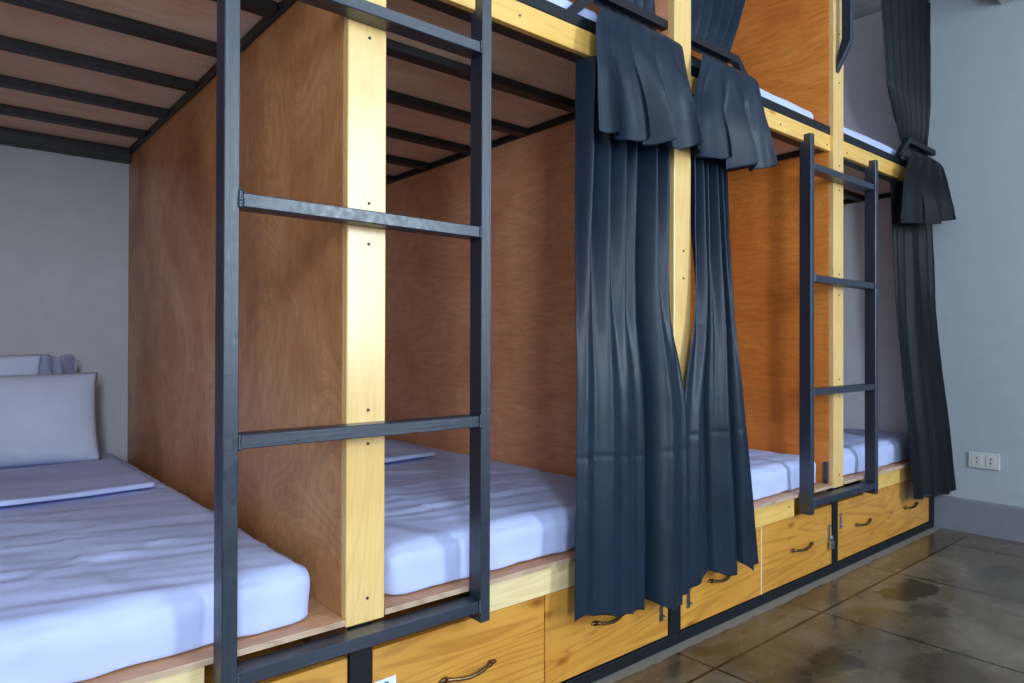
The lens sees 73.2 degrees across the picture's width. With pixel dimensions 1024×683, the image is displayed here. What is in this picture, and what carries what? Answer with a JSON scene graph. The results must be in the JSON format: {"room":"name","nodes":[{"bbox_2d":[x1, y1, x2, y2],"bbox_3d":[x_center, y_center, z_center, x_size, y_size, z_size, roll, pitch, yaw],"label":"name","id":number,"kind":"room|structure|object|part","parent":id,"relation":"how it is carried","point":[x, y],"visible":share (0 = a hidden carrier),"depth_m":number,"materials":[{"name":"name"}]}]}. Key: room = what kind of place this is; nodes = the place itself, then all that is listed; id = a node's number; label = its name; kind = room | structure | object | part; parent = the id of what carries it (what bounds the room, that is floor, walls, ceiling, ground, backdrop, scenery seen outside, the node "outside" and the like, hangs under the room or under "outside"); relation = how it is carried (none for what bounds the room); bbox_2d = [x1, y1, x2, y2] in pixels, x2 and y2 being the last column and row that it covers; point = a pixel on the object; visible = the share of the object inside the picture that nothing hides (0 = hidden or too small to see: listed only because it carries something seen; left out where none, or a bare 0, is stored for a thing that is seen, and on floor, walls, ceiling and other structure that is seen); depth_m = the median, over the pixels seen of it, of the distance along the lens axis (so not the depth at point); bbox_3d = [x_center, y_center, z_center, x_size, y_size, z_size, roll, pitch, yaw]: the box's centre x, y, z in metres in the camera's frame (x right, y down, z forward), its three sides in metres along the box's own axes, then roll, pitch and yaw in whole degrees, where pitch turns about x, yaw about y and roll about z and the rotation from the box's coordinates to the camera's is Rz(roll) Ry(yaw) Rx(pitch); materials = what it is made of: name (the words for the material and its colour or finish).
{"room":"dormitory","nodes":[
{"label":"dormitory","id":0,"kind":"room"},
{"bbox_2d":[0,144,128,461],"bbox_3d":[-1.283,-0.465,3.315,5.864,2.800,0.120,0,0,-40],"label":"wall","id":1,"kind":"structure","parent":0,"point":[64,219],"depth_m":2.80,"materials":[{"name":"paint"}]},
{"bbox_2d":[593,527,1023,682],"bbox_3d":[0.480,0.988,1.221,5.864,0.120,5.647,0,0,-40],"label":"floor","id":2,"kind":"structure","parent":0,"point":[935,605],"depth_m":2.26,"materials":[{"name":"tile"}]},
{"bbox_2d":[0,0,385,682],"bbox_3d":[-1.362,-0.443,1.845,1.176,2.740,2.016,0,0,-40],"label":"bunk bed","id":3,"kind":"object","parent":2,"relation":"on","point":[133,83],"visible":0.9,"depth_m":1.71,"materials":[{"name":"brown wood"}]},
{"bbox_3d":[-1.375,-0.824,1.862,0.998,0.012,1.974,0,0,-40],"label":"deck panel","id":4,"kind":"part","parent":3,"relation":"part of","materials":[{"name":"brown wood"}]},
{"bbox_2d":[0,453,309,682],"bbox_3d":[-1.389,0.502,1.845,0.960,0.124,1.974,0,0,-40],"label":"mattress","id":5,"kind":"object","parent":3,"relation":"on","point":[93,586],"visible":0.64,"depth_m":1.33,"materials":[{"name":"white fabric"}]},
{"bbox_2d":[0,353,79,375],"bbox_3d":[-1.984,0.245,2.532,0.692,0.404,0.119,0,0,-40],"label":"pillow","id":6,"kind":"object","parent":5,"relation":"on","point":[32,364],"visible":0.32,"depth_m":2.66,"materials":[{"name":"white fabric"}]},
{"bbox_2d":[0,372,100,468],"bbox_3d":[-1.831,0.284,2.447,0.640,0.333,0.190,0,0,-40],"label":"pillow","id":7,"kind":"object","parent":5,"relation":"on","point":[46,419],"visible":1,"depth_m":2.49,"materials":[{"name":"white fabric"}]},
{"bbox_2d":[0,458,154,506],"bbox_3d":[-1.583,0.434,2.061,0.820,0.018,0.608,0,0,-40],"label":"folded blanket","id":8,"kind":"object","parent":5,"relation":"on","point":[21,485],"visible":1,"depth_m":2.12,"materials":[{"name":"white fabric"}]},
{"bbox_3d":[-0.956,-0.613,2.208,0.089,2.394,1.988,0,0,-40],"label":"partition panel","id":9,"kind":"part","parent":3,"relation":"part of","materials":[{"name":"brown wood"}]},
{"bbox_3d":[-0.679,0.770,1.421,0.512,0.240,0.450,0,0,-40],"label":"drawer","id":10,"kind":"part","parent":3,"relation":"part of","materials":[{"name":"brown wood"}]},
{"bbox_2d":[213,0,491,682],"bbox_3d":[-0.288,-0.077,1.404,0.593,1.424,0.053,0,0,-40],"label":"ladder","id":11,"kind":"object","parent":3,"relation":"attached to","point":[230,199],"visible":1,"depth_m":1.35,"materials":[{"name":"black metal"}]},
{"bbox_3d":[-0.316,0.739,1.435,0.052,0.309,0.010,0,0,-40],"label":"post","id":12,"kind":"part","parent":3,"relation":"part of","materials":[{"name":"black paint"}]},
{"bbox_3d":[-0.306,-0.615,1.443,0.089,2.395,0.020,0,0,-40],"label":"post","id":13,"kind":"part","parent":3,"relation":"part of","materials":[{"name":"yellow wood"}]},
{"bbox_2d":[372,0,690,682],"bbox_3d":[-0.516,-0.437,2.563,1.130,2.740,2.016,0,0,-40],"label":"bunk bed","id":14,"kind":"object","parent":2,"relation":"on","point":[531,634],"visible":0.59,"depth_m":2.46,"materials":[{"name":"red wood"}]},
{"bbox_3d":[-0.251,0.773,1.784,0.494,0.240,0.450,0,0,-40],"label":"drawer","id":15,"kind":"part","parent":14,"relation":"part of","materials":[{"name":"brown wood"}]},
{"bbox_3d":[-0.097,0.773,1.608,0.169,0.019,0.024,0,0,-40],"label":"handle","id":16,"kind":"part","parent":14,"relation":"part of","materials":[{"name":"black metal"}]},
{"bbox_2d":[384,439,575,594],"bbox_3d":[-0.545,0.508,2.559,0.958,0.123,1.975,0,0,-40],"label":"mattress","id":17,"kind":"object","parent":14,"relation":"on","point":[533,511],"visible":0.29,"depth_m":1.83,"materials":[{"name":"white fabric"}]},
{"bbox_2d":[385,441,435,462],"bbox_3d":[-0.714,0.437,2.686,0.674,0.018,0.581,0,0,-40],"label":"sheet","id":18,"kind":"object","parent":17,"relation":"on","point":[393,451],"visible":0.1,"depth_m":2.69,"materials":[{"name":"white fabric"}]},
{"bbox_3d":[-0.544,-0.817,2.567,0.999,0.012,1.974,0,0,-40],"label":"deck panel","id":19,"kind":"part","parent":14,"relation":"part of","materials":[{"name":"brown wood"}]},
{"bbox_3d":[-0.126,-0.606,2.912,0.086,2.394,1.988,0,0,-40],"label":"partition panel","id":20,"kind":"part","parent":14,"relation":"part of","materials":[{"name":"red wood"}]},
{"bbox_2d":[547,0,598,21],"bbox_3d":[-0.547,-0.890,2.571,0.959,0.133,1.954,0,0,-40],"label":"mattress","id":21,"kind":"object","parent":14,"relation":"on","point":[586,13],"visible":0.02,"depth_m":1.92,"materials":[{"name":"white fabric"}]},
{"bbox_3d":[0.136,0.776,2.112,0.512,0.240,0.450,0,0,-40],"label":"drawer","id":22,"kind":"part","parent":14,"relation":"part of","materials":[{"name":"brown wood"}]},
{"bbox_3d":[0.276,0.776,1.925,0.149,0.019,0.024,0,0,-40],"label":"handle","id":23,"kind":"part","parent":14,"relation":"part of","materials":[{"name":"black metal"}]},
{"bbox_3d":[0.310,-0.933,1.999,0.433,0.119,0.022,0,0,-40],"label":"guard rail","id":24,"kind":"part","parent":14,"relation":"part of","materials":[{"name":"black metal"}]},
{"bbox_3d":[0.093,0.914,1.799,1.086,0.033,0.040,0,0,-40],"label":"rail","id":25,"kind":"part","parent":14,"relation":"part of","materials":[{"name":"black paint"}]},
{"bbox_2d":[574,56,687,621],"bbox_3d":[0.322,-0.008,1.937,0.498,1.543,0.167,0,0,-40],"label":"curtain","id":26,"kind":"object","parent":14,"relation":"hanging from","point":[631,520],"visible":0.92,"depth_m":1.90,"materials":[{"name":"blue fabric"}]},
{"bbox_2d":[592,0,702,149],"bbox_3d":[0.343,-1.151,1.948,0.470,1.230,0.207,0,0,-40],"label":"curtain","id":27,"kind":"object","parent":14,"relation":"hanging from","point":[644,91],"visible":0.95,"depth_m":1.92,"materials":[{"name":"blue fabric"}]},
{"bbox_3d":[0.500,0.745,2.127,0.057,0.309,0.010,0,0,-40],"label":"post","id":28,"kind":"part","parent":14,"relation":"part of","materials":[{"name":"black metal"}]},
{"bbox_3d":[0.523,-0.609,2.146,0.086,2.395,0.020,0,0,-40],"label":"post","id":29,"kind":"part","parent":14,"relation":"part of","materials":[{"name":"yellow wood"}]},
{"bbox_2d":[679,0,853,642],"bbox_3d":[0.321,-0.430,3.237,1.102,2.740,2.069,0,0,-40],"label":"bunk bed","id":30,"kind":"object","parent":2,"relation":"on","point":[796,51],"visible":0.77,"depth_m":2.85,"materials":[{"name":"orange wood"}]},
{"bbox_3d":[0.705,-0.929,2.334,0.428,0.119,0.022,0,0,-40],"label":"guard rail","id":31,"kind":"part","parent":30,"relation":"part of","materials":[{"name":"black metal"}]},
{"bbox_3d":[0.696,0.783,2.280,0.149,0.019,0.024,0,0,-40],"label":"handle","id":32,"kind":"part","parent":30,"relation":"part of","materials":[{"name":"black metal"}]},
{"bbox_3d":[0.559,0.780,2.471,0.473,0.240,0.450,0,0,-40],"label":"drawer","id":33,"kind":"part","parent":30,"relation":"part of","materials":[{"name":"brown wood"}]},
{"bbox_2d":[685,94,758,587],"bbox_3d":[0.626,-0.015,2.213,0.428,1.526,0.153,0,0,-40],"label":"curtain","id":34,"kind":"object","parent":30,"relation":"hanging from","point":[721,516],"visible":0.92,"depth_m":2.19,"materials":[{"name":"blue fabric"}]},
{"bbox_2d":[691,0,777,171],"bbox_3d":[0.717,-1.159,2.280,0.552,1.208,0.186,0,0,-40],"label":"curtain","id":35,"kind":"object","parent":30,"relation":"hanging from","point":[735,129],"visible":0.87,"depth_m":2.23,"materials":[{"name":"blue fabric"}]},
{"bbox_2d":[691,55,812,118],"bbox_3d":[0.271,-0.883,3.263,0.922,0.132,1.951,0,0,-40],"label":"mattress","id":36,"kind":"object","parent":30,"relation":"on","point":[696,62],"visible":0.02,"depth_m":2.62,"materials":[{"name":"white fabric"}]},
{"bbox_3d":[0.912,0.920,2.493,1.058,0.033,0.040,0,0,-40],"label":"rail","id":37,"kind":"part","parent":30,"relation":"part of","materials":[{"name":"black metal"}]},
{"bbox_3d":[0.682,-0.600,3.598,0.087,2.394,1.988,0,0,-40],"label":"partition panel","id":38,"kind":"part","parent":30,"relation":"part of","materials":[{"name":"orange wood"}]},
{"bbox_2d":[749,449,815,499],"bbox_3d":[0.267,0.516,3.250,0.934,0.121,1.976,0,0,-40],"label":"mattress","id":39,"kind":"object","parent":30,"relation":"on","point":[772,473],"visible":0.07,"depth_m":2.62,"materials":[{"name":"white fabric"}]},
{"bbox_3d":[0.275,-0.811,3.261,0.971,0.012,1.974,0,0,-40],"label":"deck panel","id":40,"kind":"part","parent":30,"relation":"part of","materials":[{"name":"brown wood"}]},
{"bbox_3d":[0.950,0.783,2.802,0.536,0.240,0.450,0,0,-40],"label":"drawer","id":41,"kind":"part","parent":30,"relation":"part of","materials":[{"name":"brown wood"}]},
{"bbox_3d":[1.115,0.789,2.636,0.179,0.019,0.024,0,0,-40],"label":"handle","id":42,"kind":"part","parent":30,"relation":"part of","materials":[{"name":"black metal"}]},
{"bbox_2d":[829,535,834,548],"bbox_3d":[1.287,0.807,2.776,0.028,0.055,0.014,0,0,-40],"label":"padlock","id":43,"kind":"object","parent":30,"relation":"hanging from","point":[831,543],"visible":1,"depth_m":2.77,"materials":[{"name":"metal"}]},
{"bbox_3d":[1.319,0.752,2.821,0.045,0.309,0.010,0,0,-40],"label":"post","id":44,"kind":"part","parent":30,"relation":"part of","materials":[{"name":"black metal"}]},
{"bbox_3d":[1.332,-0.602,2.832,0.087,2.395,0.020,0,0,-40],"label":"post","id":45,"kind":"part","parent":30,"relation":"part of","materials":[{"name":"yellow wood"}]},
{"bbox_2d":[799,133,877,514],"bbox_3d":[1.324,-0.064,2.771,0.597,1.424,0.053,0,0,-40],"label":"ladder","id":46,"kind":"object","parent":30,"relation":"attached to","point":[808,168],"visible":1,"depth_m":2.63,"materials":[{"name":"black metal"}]},
{"bbox_3d":[1.349,-1.403,2.795,0.028,0.611,0.060,0,0,-40],"label":"grab handle","id":47,"kind":"part","parent":30,"relation":"part of","materials":[{"name":"black paint"}]},
{"bbox_2d":[827,0,935,570],"bbox_3d":[1.110,-0.424,3.942,1.098,2.740,2.016,0,0,-40],"label":"bunk bed","id":48,"kind":"object","parent":2,"relation":"on","point":[869,524],"visible":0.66,"depth_m":3.70,"materials":[{"name":"yellow wood"}]},
{"bbox_3d":[1.374,0.786,3.162,0.475,0.240,0.450,0,0,-40],"label":"drawer","id":49,"kind":"part","parent":48,"relation":"part of","materials":[{"name":"brown wood"}]},
{"bbox_3d":[1.527,0.785,2.985,0.169,0.019,0.024,0,0,-40],"label":"handle","id":50,"kind":"part","parent":48,"relation":"part of","materials":[{"name":"black metal"}]},
{"bbox_3d":[1.110,-0.804,3.969,1.040,0.012,1.974,0,0,-40],"label":"deck panel","id":51,"kind":"part","parent":48,"relation":"part of","materials":[{"name":"brown wood"}]},
{"bbox_2d":[843,428,909,474],"bbox_3d":[1.101,0.523,3.957,0.994,0.121,1.974,0,0,-40],"label":"mattress","id":52,"kind":"object","parent":48,"relation":"on","point":[893,447],"visible":0.05,"depth_m":3.24,"materials":[{"name":"white fabric"}]},
{"bbox_2d":[843,127,909,160],"bbox_3d":[1.099,-0.877,3.966,0.995,0.132,1.952,0,0,-40],"label":"mattress","id":53,"kind":"object","parent":48,"relation":"on","point":[854,134],"visible":0.03,"depth_m":3.16,"materials":[{"name":"white fabric"}]},
{"bbox_3d":[1.732,0.927,3.188,1.086,0.033,0.040,0,0,-40],"label":"rail","id":54,"kind":"part","parent":48,"relation":"part of","materials":[{"name":"black metal"}]},
{"bbox_3d":[1.762,0.789,3.490,0.533,0.240,0.450,0,0,-40],"label":"drawer","id":55,"kind":"part","parent":48,"relation":"part of","materials":[{"name":"brown wood"}]},
{"bbox_3d":[1.931,0.794,3.328,0.179,0.019,0.024,0,0,-40],"label":"handle","id":56,"kind":"part","parent":48,"relation":"part of","materials":[{"name":"black metal"}]},
{"bbox_3d":[1.985,-0.920,3.387,0.463,0.119,0.022,0,0,-40],"label":"guard rail","id":57,"kind":"part","parent":48,"relation":"part of","materials":[{"name":"black metal"}]},
{"bbox_2d":[881,0,955,224],"bbox_3d":[1.956,-1.145,3.300,0.642,1.216,0.208,0,0,-40],"label":"curtain","id":58,"kind":"object","parent":48,"relation":"hanging from","point":[925,198],"visible":0.94,"depth_m":3.35,"materials":[{"name":"black fabric"}]},
{"bbox_2d":[890,178,955,498],"bbox_3d":[1.994,-0.007,3.356,0.481,1.520,0.149,0,0,-40],"label":"curtain","id":59,"kind":"object","parent":48,"relation":"hanging from","point":[928,425],"visible":0.91,"depth_m":3.34,"materials":[{"name":"black fabric"}]},
{"bbox_3d":[2.134,0.758,3.513,0.056,0.309,0.010,0,0,-40],"label":"post","id":60,"kind":"part","parent":48,"relation":"part of","materials":[{"name":"black metal"}]},
{"bbox_2d":[854,0,880,9],"bbox_3d":[0.489,-1.931,1.238,5.864,0.120,5.647,0,0,-40],"label":"ceiling","id":61,"kind":"structure","parent":0,"point":[858,4],"depth_m":3.78,"materials":[{"name":"paint"}]},
{"bbox_2d":[854,0,1023,506],"bbox_3d":[2.652,-0.455,3.068,0.120,2.800,5.347,0,0,-40],"label":"wall","id":62,"kind":"structure","parent":0,"point":[976,126],"depth_m":3.38,"materials":[{"name":"paint"}]},
{"bbox_2d":[934,494,1023,542],"bbox_3d":[3.245,0.860,2.254,0.012,0.165,3.345,0,0,-40],"label":"baseboard","id":63,"kind":"structure","parent":62,"relation":"attached to","point":[996,520],"depth_m":3.37,"materials":[{"name":"paint"}]},
{"bbox_2d":[968,451,999,469],"bbox_3d":[2.304,0.583,3.366,0.011,0.077,0.132,0,0,-40],"label":"wall outlet","id":64,"kind":"object","parent":62,"relation":"attached to","point":[975,459],"visible":1,"depth_m":3.36,"materials":[{"name":"white plastic"}]},
{"bbox_2d":[972,454,981,465],"bbox_3d":[2.283,0.582,3.386,0.003,0.052,0.040,0,0,-40],"label":"socket","id":65,"kind":"object","parent":64,"relation":"attached to","point":[976,458],"depth_m":3.38,"materials":[{"name":"white plastic"}]},
{"bbox_2d":[986,456,995,466],"bbox_3d":[2.320,0.582,3.342,0.003,0.052,0.040,0,0,-40],"label":"socket","id":66,"kind":"object","parent":64,"relation":"attached to","point":[990,460],"depth_m":3.34,"materials":[{"name":"white plastic"}]},
{"bbox_2d":[998,0,1013,3],"bbox_3d":[2.570,-1.734,2.944,0.179,0.214,0.858,0,0,-40],"label":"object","id":67,"kind":"structure","parent":62,"relation":"attached to","point":[1000,1],"depth_m":3.30,"materials":[{"name":"white plastic"}]}
]}

